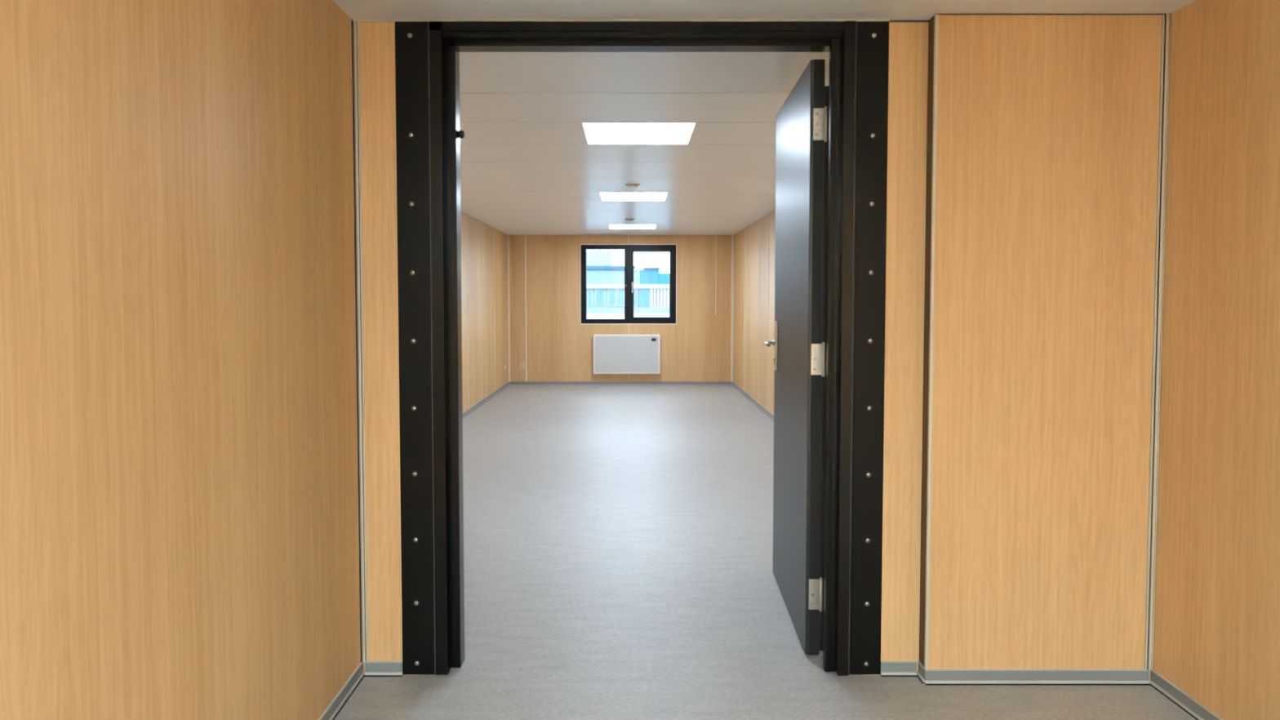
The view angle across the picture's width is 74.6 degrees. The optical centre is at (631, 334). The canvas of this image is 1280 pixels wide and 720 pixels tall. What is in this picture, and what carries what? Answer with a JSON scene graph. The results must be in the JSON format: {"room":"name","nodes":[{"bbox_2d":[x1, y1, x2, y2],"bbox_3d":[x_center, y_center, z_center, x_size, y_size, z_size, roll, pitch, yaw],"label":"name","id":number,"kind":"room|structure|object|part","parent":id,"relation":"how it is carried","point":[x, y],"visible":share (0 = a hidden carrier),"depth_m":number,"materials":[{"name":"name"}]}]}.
{"room":"corridor","nodes":[
{"label":"corridor","id":0,"kind":"room"},
{"bbox_2d":[0,0,360,719],"bbox_3d":[-0.990,0.208,-0.353,0.100,2.250,6.476,0,3,0],"label":"wall","id":1,"kind":"structure","parent":0,"point":[179,486],"depth_m":1.72,"materials":[{"name":"brown wood"}]},
{"bbox_2d":[318,662,364,719],"bbox_3d":[-0.934,1.306,-0.305,0.012,0.051,6.476,0,3,0],"label":"baseboard","id":2,"kind":"structure","parent":1,"relation":"attached to","point":[331,713],"depth_m":2.73,"materials":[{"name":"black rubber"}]},
{"bbox_2d":[460,212,508,412],"bbox_3d":[-1.900,-0.149,7.808,0.100,2.250,9.625,0,3,0],"label":"wall","id":3,"kind":"structure","parent":0,"point":[478,290],"depth_m":10.52,"materials":[{"name":"brown wood"}]},
{"bbox_2d":[466,214,469,408],"bbox_3d":[-1.848,-0.243,9.498,0.004,2.210,0.010,0,3,0],"label":"trim","id":4,"kind":"structure","parent":3,"relation":"attached to","point":[467,215],"depth_m":9.50,"materials":[{"name":"beige wood"}]},
{"bbox_2d":[480,222,482,382],"bbox_3d":[-1.848,-0.281,10.368,0.004,2.210,0.008,0,3,0],"label":"trim","id":5,"kind":"structure","parent":3,"relation":"attached to","point":[481,222],"depth_m":10.38,"materials":[{"name":"beige wood"}]},
{"bbox_2d":[462,381,509,417],"bbox_3d":[-1.844,0.949,7.856,0.012,0.051,9.625,0,3,0],"label":"baseboard","id":6,"kind":"structure","parent":3,"relation":"attached to","point":[476,406],"depth_m":10.53,"materials":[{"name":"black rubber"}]},
{"bbox_2d":[493,231,495,391],"bbox_3d":[-1.848,-0.324,11.337,0.004,2.210,0.030,0,3,0],"label":"trim","id":7,"kind":"structure","parent":3,"relation":"attached to","point":[494,232],"depth_m":11.32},
{"bbox_2d":[460,208,775,235],"bbox_3d":[-0.162,-1.269,7.760,3.377,0.008,9.625,0,3,0],"label":"trim","id":8,"kind":"structure","parent":3,"relation":"attached to","point":[775,209],"depth_m":10.28,"materials":[{"name":"grey metal"}]},
{"bbox_2d":[509,235,731,381],"bbox_3d":[-0.162,-0.362,12.666,3.577,2.250,0.100,0,3,0],"label":"wall","id":9,"kind":"structure","parent":0,"point":[697,348],"depth_m":12.62,"materials":[{"name":"brown wood"}]},
{"bbox_2d":[507,235,510,381],"bbox_3d":[-1.838,-0.379,12.613,0.024,2.210,0.006,0,3,0],"label":"trim","id":10,"kind":"structure","parent":9,"relation":"attached to","point":[508,300],"depth_m":12.61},
{"bbox_2d":[520,363,524,367],"bbox_3d":[-1.640,0.475,12.646,0.064,0.064,0.013,0,3,0],"label":"wall socket","id":11,"kind":"object","parent":9,"relation":"attached to","point":[522,365],"visible":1,"depth_m":12.64,"materials":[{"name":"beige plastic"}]},
{"bbox_2d":[524,235,527,381],"bbox_3d":[-1.584,-0.379,12.614,0.020,2.210,0.004,0,3,0],"label":"trim","id":12,"kind":"structure","parent":9,"relation":"attached to","point":[525,235],"depth_m":12.60,"materials":[{"name":"beige wood"}]},
{"bbox_2d":[509,381,732,384],"bbox_3d":[-0.162,0.739,12.658,3.353,0.051,0.012,0,3,0],"label":"baseboard","id":13,"kind":"structure","parent":9,"relation":"attached to","point":[510,382],"depth_m":12.66,"materials":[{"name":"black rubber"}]},
{"bbox_2d":[593,334,660,373],"bbox_3d":[-0.070,0.300,12.599,1.001,0.590,0.092,0,3,0],"label":"wall heater","id":14,"kind":"object","parent":9,"relation":"attached to","point":[612,353],"visible":1,"depth_m":12.56,"materials":[{"name":"white metal"}]},
{"bbox_2d":[580,244,676,324],"bbox_3d":[-0.044,-0.748,12.608,1.448,1.200,0.122,0,3,0],"label":"window","id":15,"kind":"structure","parent":9,"relation":"in","point":[629,249],"depth_m":12.59,"materials":[{"name":"black metal"}]},
{"bbox_3d":[-0.396,-0.748,12.626,0.635,1.100,0.046,0,3,0],"label":"sash","id":16,"kind":"part","parent":15,"relation":"part of","materials":[{"name":"clear glass"}]},
{"bbox_3d":[0.312,-0.748,12.616,0.625,1.108,0.066,0,3,0],"label":"sash","id":17,"kind":"part","parent":15,"relation":"part of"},
{"bbox_2d":[730,235,733,381],"bbox_3d":[1.513,-0.379,12.613,0.028,2.210,0.006,0,3,0],"label":"trim","id":18,"kind":"structure","parent":9,"relation":"attached to","point":[732,236],"depth_m":12.61,"materials":[{"name":"beige wood"}]},
{"bbox_2d":[359,22,928,675],"bbox_3d":[-0.025,0.064,2.941,3.950,2.250,0.119,0,3,0],"label":"wall","id":19,"kind":"structure","parent":0,"point":[908,72],"depth_m":2.88,"materials":[{"name":"brown wood"}]},
{"bbox_2d":[351,18,368,662],"bbox_3d":[-0.929,0.042,2.874,0.022,2.200,0.014,0,3,0],"label":"trim","id":20,"kind":"structure","parent":19,"relation":"attached to","point":[354,24],"depth_m":2.87,"materials":[{"name":"metal"}]},
{"bbox_2d":[364,661,402,676],"bbox_3d":[-0.863,1.165,2.924,0.130,0.051,0.012,0,3,0],"label":"baseboard","id":21,"kind":"structure","parent":19,"relation":"attached to","point":[372,668],"depth_m":2.92,"materials":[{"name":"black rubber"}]},
{"bbox_2d":[395,21,888,675],"bbox_3d":[0.035,0.066,2.941,1.665,2.242,0.145,0,3,0],"label":"door frame","id":22,"kind":"structure","parent":19,"relation":"attached to","point":[428,135],"depth_m":2.88,"materials":[{"name":"black metal"}]},
{"bbox_3d":[-0.741,0.067,2.879,0.113,2.240,0.005,0,3,0],"label":"plate","id":23,"kind":"part","parent":22,"relation":"part of","materials":[{"name":"black metal"}]},
{"bbox_3d":[0.815,0.067,2.879,0.106,2.240,0.005,0,3,0],"label":"plate","id":24,"kind":"part","parent":22,"relation":"part of","materials":[{"name":"black metal"}]},
{"bbox_2d":[352,13,1170,22],"bbox_3d":[0.417,-1.053,2.799,2.715,0.006,0.068,0,3,0],"label":"trim","id":25,"kind":"structure","parent":19,"relation":"attached to","point":[359,20],"depth_m":2.82,"materials":[{"name":"grey metal"}]},
{"bbox_2d":[763,59,829,655],"bbox_3d":[0.679,0.080,3.482,0.179,2.150,0.932,0,3,2],"label":"door","id":26,"kind":"structure","parent":19,"relation":"in","point":[802,146],"depth_m":3.15,"materials":[{"name":"black paint"}]},
{"bbox_3d":[0.629,0.043,3.796,0.055,0.025,0.133,0,3,2],"label":"lever","id":27,"kind":"part","parent":26,"relation":"part of","materials":[{"name":"silver metal"}]},
{"bbox_3d":[0.663,0.055,3.850,0.009,0.228,0.042,0,3,2],"label":"handle plate","id":28,"kind":"part","parent":26,"relation":"part of","materials":[{"name":"silver metal"}]},
{"bbox_2d":[880,661,917,676],"bbox_3d":[0.931,1.165,2.924,0.124,0.051,0.012,0,3,0],"label":"baseboard","id":29,"kind":"structure","parent":19,"relation":"attached to","point":[888,668],"depth_m":2.92,"materials":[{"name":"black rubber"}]},
{"bbox_2d":[916,661,924,683],"bbox_3d":[0.999,1.166,2.898,0.012,0.051,0.063,0,3,0],"label":"baseboard","id":30,"kind":"structure","parent":19,"relation":"attached to","point":[921,673],"depth_m":2.89,"materials":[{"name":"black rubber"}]},
{"bbox_2d":[919,14,934,666],"bbox_3d":[1.004,0.042,2.854,0.003,2.200,0.054,0,3,0],"label":"trim","id":31,"kind":"structure","parent":19,"relation":"attached to","point":[931,24],"depth_m":2.86,"materials":[{"name":"grey metal"}]},
{"bbox_2d":[924,14,938,669],"bbox_3d":[1.006,0.044,2.820,0.011,2.200,0.014,0,3,0],"label":"trim","id":32,"kind":"structure","parent":19,"relation":"attached to","point":[936,16],"depth_m":2.81,"materials":[{"name":"metal"}]},
{"bbox_2d":[928,14,1161,679],"bbox_3d":[1.440,0.068,2.850,0.870,2.250,0.064,0,3,0],"label":"panel","id":33,"kind":"object","parent":19,"relation":"attached to","point":[1048,125],"visible":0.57,"depth_m":2.82,"materials":[{"name":"brown wood"}]},
{"bbox_2d":[924,668,1150,684],"bbox_3d":[1.382,1.168,2.860,0.762,0.051,0.012,0,3,0],"label":"baseboard","id":34,"kind":"structure","parent":33,"relation":"attached to","point":[932,676],"depth_m":2.86,"materials":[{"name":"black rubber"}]},
{"bbox_2d":[733,210,775,415],"bbox_3d":[1.577,-0.149,7.808,0.100,2.250,9.625,0,3,0],"label":"wall","id":35,"kind":"structure","parent":0,"point":[759,280],"depth_m":10.41,"materials":[{"name":"brown wood"}]},
{"bbox_2d":[743,228,745,391],"bbox_3d":[1.525,-0.322,11.307,0.004,2.210,0.035,0,3,0],"label":"trim","id":36,"kind":"structure","parent":35,"relation":"attached to","point":[744,228],"depth_m":11.28,"materials":[{"name":"beige wood"}]},
{"bbox_2d":[732,381,773,421],"bbox_3d":[1.521,0.949,7.856,0.012,0.051,9.625,0,3,0],"label":"baseboard","id":37,"kind":"structure","parent":35,"relation":"attached to","point":[755,402],"depth_m":10.36,"materials":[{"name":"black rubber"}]},
{"bbox_2d":[758,219,759,375],"bbox_3d":[1.525,-0.267,10.048,0.004,2.210,0.016,0,3,0],"label":"trim","id":38,"kind":"structure","parent":35,"relation":"attached to","point":[759,220],"depth_m":10.05,"materials":[{"name":"beige wood"}]},
{"bbox_2d":[767,213,768,384],"bbox_3d":[1.525,-0.238,9.379,0.004,2.210,0.008,0,3,0],"label":"trim","id":39,"kind":"structure","parent":35,"relation":"attached to","point":[768,214],"depth_m":9.39,"materials":[{"name":"beige wood"}]},
{"bbox_2d":[332,0,1195,235],"bbox_3d":[-0.037,-1.168,4.463,3.825,0.082,16.420,0,3,0],"label":"ceiling","id":40,"kind":"structure","parent":0,"point":[528,166],"depth_m":4.20,"materials":[{"name":"white laminate"}]},
{"bbox_2d":[608,224,657,229],"bbox_3d":[0.015,-1.424,11.123,0.628,0.013,0.644,0,3,0],"label":"recessed light","id":41,"kind":"object","parent":40,"relation":"in","point":[611,226],"visible":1,"depth_m":11.06,"materials":[{"name":"white plastic"}]},
{"bbox_2d":[608,225,656,228],"bbox_3d":[0.015,-1.424,11.123,0.608,0.010,0.624,0,3,0],"label":"diffuser","id":42,"kind":"object","parent":41,"relation":"attached to","point":[610,226],"depth_m":11.06,"materials":[{"name":"white plastic"}]},
{"bbox_2d":[625,183,639,187],"bbox_3d":[0.008,-1.228,6.973,0.124,0.022,0.124,0,3,0],"label":"smoke detector","id":43,"kind":"object","parent":40,"relation":"attached to","point":[628,185],"visible":1,"depth_m":6.94,"materials":[{"name":"beige plastic"}]},
{"bbox_2d":[598,191,668,200],"bbox_3d":[0.020,-1.277,7.774,0.622,0.013,0.650,0,3,0],"label":"recessed light","id":44,"kind":"object","parent":40,"relation":"in","point":[604,196],"visible":0.83,"depth_m":7.76,"materials":[{"name":"white plastic"}]},
{"bbox_2d":[580,122,697,144],"bbox_3d":[0.040,-1.147,4.801,0.622,0.013,0.638,0,3,0],"label":"recessed light","id":45,"kind":"object","parent":40,"relation":"in","point":[595,133],"visible":0.88,"depth_m":4.78,"materials":[{"name":"white plastic"}]},
{"bbox_2d":[333,384,1195,719],"bbox_3d":[0.000,1.149,4.564,4.200,0.060,16.420,0,3,0],"label":"floor","id":46,"kind":"structure","parent":0,"point":[618,539],"depth_m":3.78,"materials":[{"name":"grey plastic"}]},
{"bbox_2d":[1152,0,1279,719],"bbox_3d":[1.825,0.209,-0.385,0.100,2.250,6.412,0,3,0],"label":"wall","id":47,"kind":"structure","parent":0,"point":[1216,627],"depth_m":2.53,"materials":[{"name":"brown wood"}]},
{"bbox_2d":[1144,13,1170,670],"bbox_3d":[1.762,0.044,2.812,0.026,2.200,0.008,0,3,0],"label":"trim","id":48,"kind":"structure","parent":47,"relation":"attached to","point":[1166,19],"depth_m":2.81,"materials":[{"name":"metal"}]},
{"bbox_2d":[1149,669,1222,719],"bbox_3d":[1.769,1.308,-0.337,0.012,0.051,6.412,0,3,0],"label":"baseboard","id":49,"kind":"structure","parent":47,"relation":"attached to","point":[1188,704],"depth_m":2.70,"materials":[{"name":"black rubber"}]},
{"label":"outside","id":50,"kind":"structure","parent":0,"visible":0},
{"bbox_2d":[586,312,669,319],"bbox_3d":[0.000,-2.311,86.442,120.000,0.200,147.080,0,3,0],"label":"ground","id":51,"kind":"structure","parent":50,"point":[589,315],"depth_m":63.29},
{"bbox_2d":[586,250,613,266],"bbox_3d":[-3.900,-6.119,96.825,3.400,6.800,4.000,0,3,0],"label":"sky","id":52,"kind":"structure","parent":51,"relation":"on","point":[593,258],"depth_m":94.73,"materials":[{"name":"white"}]},
{"bbox_2d":[586,266,669,312],"bbox_3d":[-2.500,-4.073,78.647,23.000,4.300,8.500,0,3,0],"label":"office building","id":53,"kind":"structure","parent":51,"relation":"on","point":[605,284],"depth_m":74.77,"materials":[{"name":"blue glass"}]},
{"bbox_3d":[-3.710,-3.260,74.824,0.320,1.510,0.030,0,3,0],"label":"pane","id":54,"kind":"part","parent":53,"relation":"part of","materials":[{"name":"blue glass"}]},
{"bbox_3d":[-2.785,-3.260,74.824,0.770,1.510,0.030,0,3,0],"label":"pane","id":55,"kind":"part","parent":53,"relation":"part of","materials":[{"name":"blue glass"}]},
{"bbox_3d":[-1.750,-3.260,74.824,0.600,1.510,0.030,0,3,0],"label":"pane","id":56,"kind":"part","parent":53,"relation":"part of","materials":[{"name":"blue glass"}]},
{"bbox_3d":[-6.625,-5.077,74.725,14.750,1.250,0.250,0,3,0],"label":"fascia panel","id":57,"kind":"part","parent":53,"relation":"part of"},
{"bbox_3d":[-0.960,-3.260,74.824,0.580,1.510,0.030,0,3,0],"label":"pane","id":58,"kind":"part","parent":53,"relation":"part of","materials":[{"name":"blue glass"}]},
{"bbox_3d":[0.325,-3.260,74.824,0.350,1.510,0.030,0,3,0],"label":"pane","id":59,"kind":"part","parent":53,"relation":"part of","materials":[{"name":"blue glass"}]},
{"bbox_3d":[1.140,-3.081,74.862,0.960,1.950,0.150,0,3,0],"label":"door","id":60,"kind":"part","parent":53,"relation":"part of","materials":[{"name":"blue paint"}]},
{"bbox_3d":[1.600,-5.076,74.700,1.700,1.450,0.300,0,3,0],"label":"fascia panel","id":61,"kind":"part","parent":53,"relation":"part of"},
{"bbox_3d":[5.725,-4.878,74.733,6.550,1.050,0.250,0,3,0],"label":"fascia panel","id":62,"kind":"part","parent":53,"relation":"part of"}
]}

